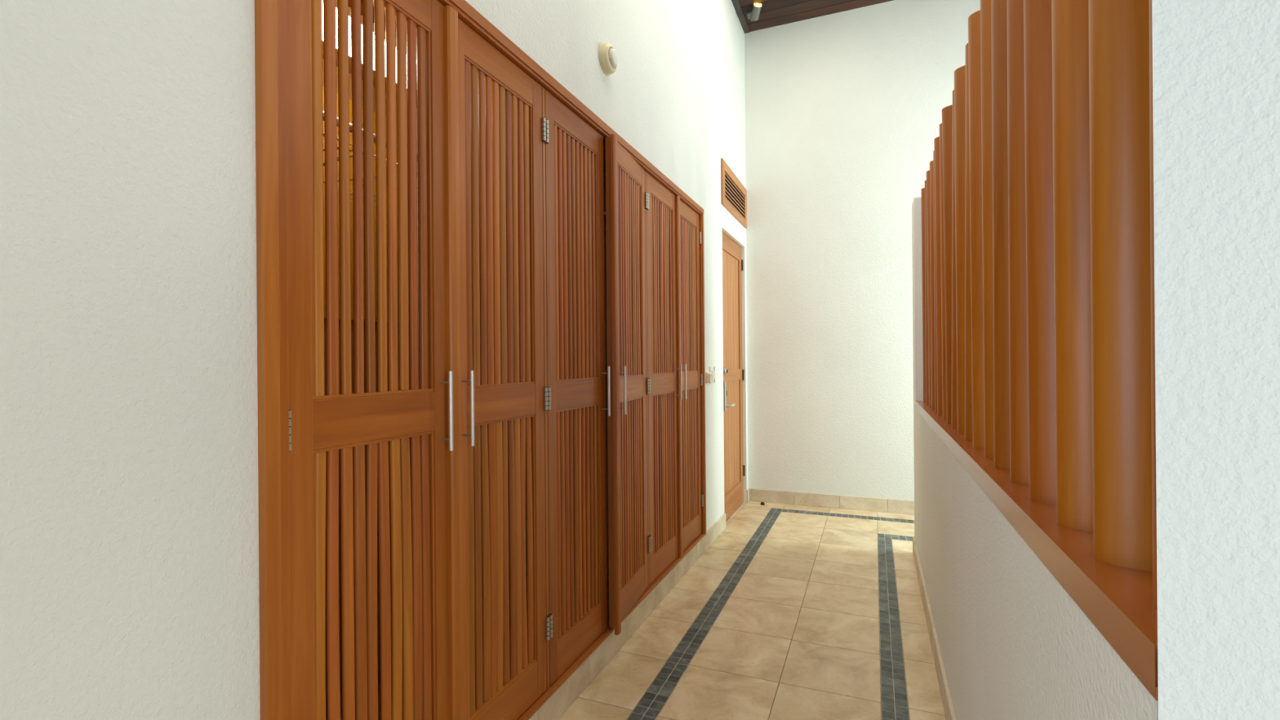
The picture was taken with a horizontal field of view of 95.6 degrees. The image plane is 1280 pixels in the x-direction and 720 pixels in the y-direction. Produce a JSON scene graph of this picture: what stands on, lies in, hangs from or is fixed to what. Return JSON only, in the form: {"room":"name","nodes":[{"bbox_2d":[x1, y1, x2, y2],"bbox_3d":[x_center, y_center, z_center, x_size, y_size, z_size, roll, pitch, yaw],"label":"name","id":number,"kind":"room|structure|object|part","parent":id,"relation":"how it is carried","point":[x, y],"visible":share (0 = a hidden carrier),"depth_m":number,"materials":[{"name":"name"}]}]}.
{"room":"hallway","nodes":[
{"label":"hallway","id":0,"kind":"room"},
{"bbox_2d":[0,0,748,719],"bbox_3d":[-0.448,-0.882,2.919,0.750,4.475,5.985,0,0,22],"label":"wall","id":1,"kind":"structure","parent":0,"point":[129,502],"depth_m":0.98,"materials":[{"name":"white paint"}]},
{"bbox_2d":[254,0,706,719],"bbox_3d":[-0.407,0.089,2.724,0.696,2.295,3.195,0,0,22],"label":"closet","id":2,"kind":"object","parent":1,"relation":"attached to","point":[482,397],"visible":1,"depth_m":1.66,"materials":[{"name":"brown wood"}]},
{"bbox_2d":[323,134,363,164],"bbox_3d":[-0.881,-0.606,1.572,0.404,0.165,0.004,0,0,28],"label":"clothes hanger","id":3,"kind":"object","parent":2,"relation":"hanging from","point":[351,156],"visible":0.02,"depth_m":1.50,"materials":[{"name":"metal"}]},
{"bbox_2d":[321,1,407,85],"bbox_3d":[-0.806,-0.920,1.713,0.038,0.085,0.350,0,0,22],"label":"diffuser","id":4,"kind":"object","parent":2,"relation":"attached to","point":[349,11],"depth_m":1.65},
{"bbox_3d":[-1.105,-0.530,1.862,0.016,0.780,0.970,0,0,22],"label":"amber panel","id":5,"kind":"part","parent":2,"relation":"part of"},
{"bbox_3d":[-0.654,0.105,1.437,0.036,2.225,0.500,0,0,22],"label":"door","id":6,"kind":"part","parent":2,"relation":"part of","materials":[{"name":"brown wood"}]},
{"bbox_3d":[-0.655,-0.412,1.437,0.021,0.995,0.356,0,0,22],"label":"slat panel","id":7,"kind":"part","parent":2,"relation":"part of","materials":[{"name":"brown wood"}]},
{"bbox_2d":[323,149,417,182],"bbox_3d":[-0.832,-0.606,1.692,0.404,0.165,0.004,0,0,10],"label":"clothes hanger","id":8,"kind":"object","parent":2,"relation":"hanging from","point":[351,149],"visible":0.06,"depth_m":1.69,"materials":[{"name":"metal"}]},
{"bbox_3d":[-0.647,0.638,1.434,0.023,0.882,0.358,0,0,22],"label":"slat panel","id":9,"kind":"part","parent":2,"relation":"part of","materials":[{"name":"brown wood"}]},
{"bbox_2d":[350,164,417,199],"bbox_3d":[-0.780,-0.607,1.822,0.404,0.165,0.004,0,0,25],"label":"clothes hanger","id":10,"kind":"object","parent":2,"relation":"hanging from","point":[351,193],"visible":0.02,"depth_m":1.85,"materials":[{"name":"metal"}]},
{"bbox_3d":[-0.540,0.141,1.618,0.044,0.220,0.011,0,0,22],"label":"handle","id":11,"kind":"part","parent":2,"relation":"part of","materials":[{"name":"metal"}]},
{"bbox_3d":[-0.506,0.141,1.704,0.044,0.220,0.011,0,0,22],"label":"handle","id":12,"kind":"part","parent":2,"relation":"part of","materials":[{"name":"metal"}]},
{"bbox_3d":[-0.464,-0.414,1.911,0.020,0.995,0.356,0,0,22],"label":"slat panel","id":13,"kind":"part","parent":2,"relation":"part of","materials":[{"name":"brown wood"}]},
{"bbox_3d":[-0.454,0.637,1.912,0.024,0.882,0.357,0,0,22],"label":"slat panel","id":14,"kind":"part","parent":2,"relation":"part of","materials":[{"name":"brown wood"}]},
{"bbox_3d":[-0.463,0.103,1.912,0.036,2.225,0.500,0,0,22],"label":"door","id":15,"kind":"part","parent":2,"relation":"part of","materials":[{"name":"brown wood"}]},
{"bbox_3d":[-0.268,-0.415,2.398,0.022,0.995,0.353,0,0,22],"label":"slat panel","id":16,"kind":"part","parent":2,"relation":"part of","materials":[{"name":"brown wood"}]},
{"bbox_3d":[-0.267,0.102,2.399,0.036,2.225,0.500,0,0,22],"label":"door","id":17,"kind":"part","parent":2,"relation":"part of","materials":[{"name":"brown wood"}]},
{"bbox_3d":[-0.259,0.635,2.396,0.023,0.882,0.354,0,0,22],"label":"slat panel","id":18,"kind":"part","parent":2,"relation":"part of","materials":[{"name":"brown wood"}]},
{"bbox_3d":[-0.153,0.139,2.579,0.044,0.220,0.011,0,0,22],"label":"handle","id":19,"kind":"part","parent":2,"relation":"part of","materials":[{"name":"metal"}]},
{"bbox_3d":[-0.083,0.138,2.652,0.044,0.220,0.011,0,0,17],"label":"handle","id":20,"kind":"part","parent":2,"relation":"part of","materials":[{"name":"metal"}]},
{"bbox_3d":[-0.057,0.101,2.864,0.036,2.225,0.500,0,0,17],"label":"door","id":21,"kind":"part","parent":2,"relation":"part of","materials":[{"name":"brown wood"}]},
{"bbox_3d":[-0.059,-0.416,2.863,0.024,0.995,0.357,0,0,17],"label":"slat panel","id":22,"kind":"part","parent":2,"relation":"part of","materials":[{"name":"brown wood"}]},
{"bbox_3d":[-0.049,0.634,2.863,0.022,0.882,0.353,0,0,17],"label":"slat panel","id":23,"kind":"part","parent":2,"relation":"part of","materials":[{"name":"brown wood"}]},
{"bbox_3d":[0.119,-0.418,3.359,0.025,0.995,0.357,0,0,22],"label":"slat panel","id":24,"kind":"part","parent":2,"relation":"part of","materials":[{"name":"brown wood"}]},
{"bbox_3d":[0.121,0.099,3.361,0.036,2.225,0.500,0,0,22],"label":"door","id":25,"kind":"part","parent":2,"relation":"part of","materials":[{"name":"brown wood"}]},
{"bbox_3d":[0.129,0.633,3.359,0.024,0.882,0.358,0,0,22],"label":"slat panel","id":26,"kind":"part","parent":2,"relation":"part of","materials":[{"name":"brown wood"}]},
{"bbox_3d":[0.235,0.136,3.541,0.044,0.220,0.011,0,0,22],"label":"handle","id":27,"kind":"part","parent":2,"relation":"part of","materials":[{"name":"metal"}]},
{"bbox_3d":[0.270,0.136,3.627,0.044,0.220,0.011,0,0,22],"label":"handle","id":28,"kind":"part","parent":2,"relation":"part of","materials":[{"name":"metal"}]},
{"bbox_3d":[0.311,-0.419,3.834,0.023,0.995,0.356,0,0,22],"label":"slat panel","id":29,"kind":"part","parent":2,"relation":"part of","materials":[{"name":"brown wood"}]},
{"bbox_3d":[0.320,0.631,3.834,0.023,0.882,0.354,0,0,22],"label":"slat panel","id":30,"kind":"part","parent":2,"relation":"part of","materials":[{"name":"brown wood"}]},
{"bbox_3d":[0.313,0.098,3.835,0.036,2.225,0.500,0,0,22],"label":"door","id":31,"kind":"part","parent":2,"relation":"part of","materials":[{"name":"brown wood"}]},
{"bbox_2d":[598,42,617,75],"bbox_3d":[-0.135,-1.369,2.633,0.054,0.138,0.138,0,0,22],"label":"smoke detector","id":32,"kind":"object","parent":1,"relation":"attached to","point":[608,57],"visible":1,"depth_m":2.60,"materials":[{"name":"beige plastic"}]},
{"bbox_2d":[528,488,749,719],"bbox_3d":[-0.557,1.297,1.588,0.017,0.117,8.520,0,0,22],"label":"baseboard","id":33,"kind":"structure","parent":1,"relation":"attached to","point":[566,694],"depth_m":2.71,"materials":[{"name":"tile"}]},
{"bbox_2d":[706,372,713,383],"bbox_3d":[0.509,0.129,4.221,0.036,0.078,0.100,0,0,22],"label":"switch","id":34,"kind":"object","parent":1,"relation":"attached to","point":[709,376],"visible":1,"depth_m":4.18,"materials":[{"name":"beige plastic"}]},
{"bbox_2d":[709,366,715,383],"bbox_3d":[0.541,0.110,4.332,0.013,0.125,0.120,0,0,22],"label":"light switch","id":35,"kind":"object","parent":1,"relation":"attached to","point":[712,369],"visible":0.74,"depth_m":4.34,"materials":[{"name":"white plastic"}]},
{"bbox_2d":[722,231,744,520],"bbox_3d":[0.821,0.138,5.081,0.106,2.414,0.876,0,0,22],"label":"door","id":36,"kind":"structure","parent":1,"relation":"in","point":[732,263],"depth_m":5.14,"materials":[{"name":"brown wood"}]},
{"bbox_3d":[0.704,0.298,4.795,0.023,0.247,0.060,0,0,22],"label":"lock plate","id":37,"kind":"part","parent":36,"relation":"part of","materials":[{"name":"silver metal"}]},
{"bbox_3d":[0.756,0.378,4.838,0.048,0.022,0.132,0,0,22],"label":"lever","id":38,"kind":"part","parent":36,"relation":"part of","materials":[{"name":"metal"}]},
{"bbox_3d":[0.790,0.139,5.092,0.042,2.414,0.874,0,0,22],"label":"frame","id":39,"kind":"part","parent":36,"relation":"part of","materials":[{"name":"brown wood"}]},
{"bbox_2d":[720,158,746,228],"bbox_3d":[0.833,-1.433,5.084,0.016,0.366,0.950,0,0,22],"label":"air vent","id":40,"kind":"object","parent":1,"relation":"in","point":[733,193],"visible":1,"depth_m":5.01,"materials":[{"name":"brown wood"}]},
{"bbox_2d":[558,501,946,719],"bbox_3d":[2.285,1.371,0.454,6.188,0.080,8.545,0,0,22],"label":"floor","id":41,"kind":"structure","parent":0,"point":[797,637],"depth_m":2.86,"materials":[{"name":"tile"}]},
{"bbox_2d":[626,507,914,719],"bbox_3d":[2.361,1.333,0.307,5.872,0.004,8.329,0,0,22],"label":"mosaic band","id":42,"kind":"object","parent":41,"relation":"on","point":[653,701],"visible":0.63,"depth_m":2.95,"materials":[{"name":"tile"}]},
{"bbox_2d":[877,533,912,719],"bbox_3d":[2.680,1.330,-0.088,4.984,0.004,7.833,0,0,22],"label":"mosaic band","id":43,"kind":"object","parent":41,"relation":"on","point":[894,699],"visible":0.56,"depth_m":2.77,"materials":[{"name":"tile"}]},
{"bbox_2d":[737,0,893,31],"bbox_3d":[1.935,-3.166,0.686,6.875,0.050,8.735,0,0,22],"label":"ceiling","id":44,"kind":"structure","parent":0,"point":[773,13],"depth_m":5.18,"materials":[{"name":"brown wood"}]},
{"bbox_2d":[731,0,750,33],"bbox_3d":[-0.570,-3.117,1.588,0.055,0.004,8.535,0,0,22],"label":"ceiling beam","id":45,"kind":"structure","parent":44,"relation":"attached to","point":[735,3],"depth_m":5.27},
{"bbox_2d":[746,3,761,21],"bbox_3d":[1.013,-3.082,5.179,0.105,0.126,0.235,0,0,-2],"label":"spotlight","id":46,"kind":"object","parent":44,"relation":"attached to","point":[754,14],"visible":1,"depth_m":5.12,"materials":[{"name":"grey paint"}]},
{"bbox_3d":[1.033,-3.115,5.087,0.068,0.061,0.049,0,0,-9],"label":"bulb","id":47,"kind":"part","parent":46,"relation":"part of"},
{"bbox_2d":[744,0,980,500],"bbox_3d":[3.549,-0.914,4.643,6.875,4.475,0.200,0,0,22],"label":"wall","id":48,"kind":"structure","parent":0,"point":[843,109],"depth_m":5.24,"materials":[{"name":"white paint"}]},
{"bbox_2d":[748,488,914,514],"bbox_3d":[3.876,1.262,4.404,6.122,0.117,0.017,0,0,22],"label":"baseboard","id":49,"kind":"structure","parent":48,"relation":"attached to","point":[859,503],"depth_m":5.25,"materials":[{"name":"tile"}]},
{"bbox_2d":[911,196,923,404],"bbox_3d":[1.956,-0.382,3.857,0.250,1.375,0.220,0,0,22],"label":"wall","id":50,"kind":"structure","parent":0,"point":[917,205],"depth_m":3.80,"materials":[{"name":"white paint"}]},
{"bbox_2d":[913,404,1158,719],"bbox_3d":[1.313,0.825,2.236,0.250,1.030,3.716,0,0,22],"label":"wall","id":51,"kind":"structure","parent":0,"point":[1014,644],"depth_m":1.28,"materials":[{"name":"white paint"}]},
{"bbox_2d":[912,537,955,719],"bbox_3d":[1.313,1.284,2.244,0.262,0.112,3.728,0,0,22],"label":"baseboard","id":52,"kind":"structure","parent":51,"relation":"attached to","point":[941,676],"depth_m":2.57,"materials":[{"name":"tile"}]},
{"bbox_2d":[915,0,1158,700],"bbox_3d":[1.261,-0.370,2.134,0.251,1.386,3.496,0,0,22],"label":"screen","id":53,"kind":"object","parent":51,"relation":"on","point":[1037,197],"visible":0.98,"depth_m":0.96,"materials":[{"name":"brown wood"}]},
{"bbox_3d":[1.821,-0.400,3.595,0.133,1.333,0.088,0,0,22],"label":"post","id":54,"kind":"part","parent":53,"relation":"part of","materials":[{"name":"brown wood"}]},
{"bbox_3d":[1.759,-0.400,3.430,0.135,1.333,0.088,0,0,22],"label":"post","id":55,"kind":"part","parent":53,"relation":"part of","materials":[{"name":"brown wood"}]},
{"bbox_3d":[1.690,-0.399,3.263,0.135,1.333,0.089,0,0,22],"label":"post","id":56,"kind":"part","parent":53,"relation":"part of","materials":[{"name":"brown wood"}]},
{"bbox_3d":[1.625,-0.399,3.099,0.134,1.333,0.088,0,0,22],"label":"post","id":57,"kind":"part","parent":53,"relation":"part of","materials":[{"name":"brown wood"}]},
{"bbox_3d":[1.560,-0.398,2.932,0.135,1.333,0.087,0,0,22],"label":"post","id":58,"kind":"part","parent":53,"relation":"part of","materials":[{"name":"brown wood"}]},
{"bbox_3d":[1.486,-0.398,2.771,0.136,1.333,0.089,0,0,22],"label":"post","id":59,"kind":"part","parent":53,"relation":"part of","materials":[{"name":"brown wood"}]},
{"bbox_3d":[1.423,-0.397,2.602,0.136,1.333,0.087,0,0,22],"label":"post","id":60,"kind":"part","parent":53,"relation":"part of","materials":[{"name":"brown wood"}]},
{"bbox_3d":[1.353,-0.397,2.438,0.142,1.333,0.089,0,0,22],"label":"post","id":61,"kind":"part","parent":53,"relation":"part of","materials":[{"name":"brown wood"}]},
{"bbox_3d":[1.295,-0.396,2.270,0.145,1.333,0.087,0,0,22],"label":"post","id":62,"kind":"part","parent":53,"relation":"part of","materials":[{"name":"brown wood"}]},
{"bbox_3d":[1.222,-0.396,2.108,0.132,1.333,0.088,0,0,22],"label":"post","id":63,"kind":"part","parent":53,"relation":"part of","materials":[{"name":"brown wood"}]},
{"bbox_3d":[1.161,-0.396,1.939,0.144,1.333,0.088,0,0,22],"label":"post","id":64,"kind":"part","parent":53,"relation":"part of","materials":[{"name":"brown wood"}]},
{"bbox_3d":[1.088,-0.395,1.778,0.135,1.333,0.089,0,0,22],"label":"post","id":65,"kind":"part","parent":53,"relation":"part of","materials":[{"name":"brown wood"}]},
{"bbox_3d":[1.025,-0.395,1.610,0.133,1.333,0.088,0,0,22],"label":"post","id":66,"kind":"part","parent":53,"relation":"part of","materials":[{"name":"brown wood"}]},
{"bbox_3d":[0.955,-0.394,1.445,0.134,1.333,0.088,0,0,22],"label":"post","id":67,"kind":"part","parent":53,"relation":"part of","materials":[{"name":"brown wood"}]},
{"bbox_3d":[0.889,-0.394,1.280,0.134,1.333,0.087,0,0,22],"label":"post","id":68,"kind":"part","parent":53,"relation":"part of","materials":[{"name":"brown wood"}]},
{"bbox_3d":[1.267,0.296,2.133,0.251,0.053,3.496,0,0,22],"label":"sill","id":69,"kind":"part","parent":53,"relation":"part of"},
{"bbox_3d":[0.820,-0.393,1.117,0.134,1.333,0.088,0,0,22],"label":"post","id":70,"kind":"part","parent":53,"relation":"part of","materials":[{"name":"brown wood"}]},
{"bbox_3d":[0.754,-0.393,0.950,0.132,1.333,0.087,0,0,22],"label":"post","id":71,"kind":"part","parent":53,"relation":"part of","materials":[{"name":"brown wood"}]},
{"bbox_3d":[0.688,-0.392,0.785,0.131,1.333,0.088,0,0,22],"label":"post","id":72,"kind":"part","parent":53,"relation":"part of","materials":[{"name":"brown wood"}]},
{"bbox_3d":[0.626,-0.392,0.618,0.134,1.333,0.088,0,0,22],"label":"post","id":73,"kind":"part","parent":53,"relation":"part of","materials":[{"name":"brown wood"}]},
{"bbox_2d":[1151,0,1279,719],"bbox_3d":[2.699,-0.910,-0.306,4.750,4.475,0.054,0,0,22],"label":"wall","id":74,"kind":"structure","parent":0,"point":[1216,63],"depth_m":0.54,"materials":[{"name":"white paint"}]}
]}

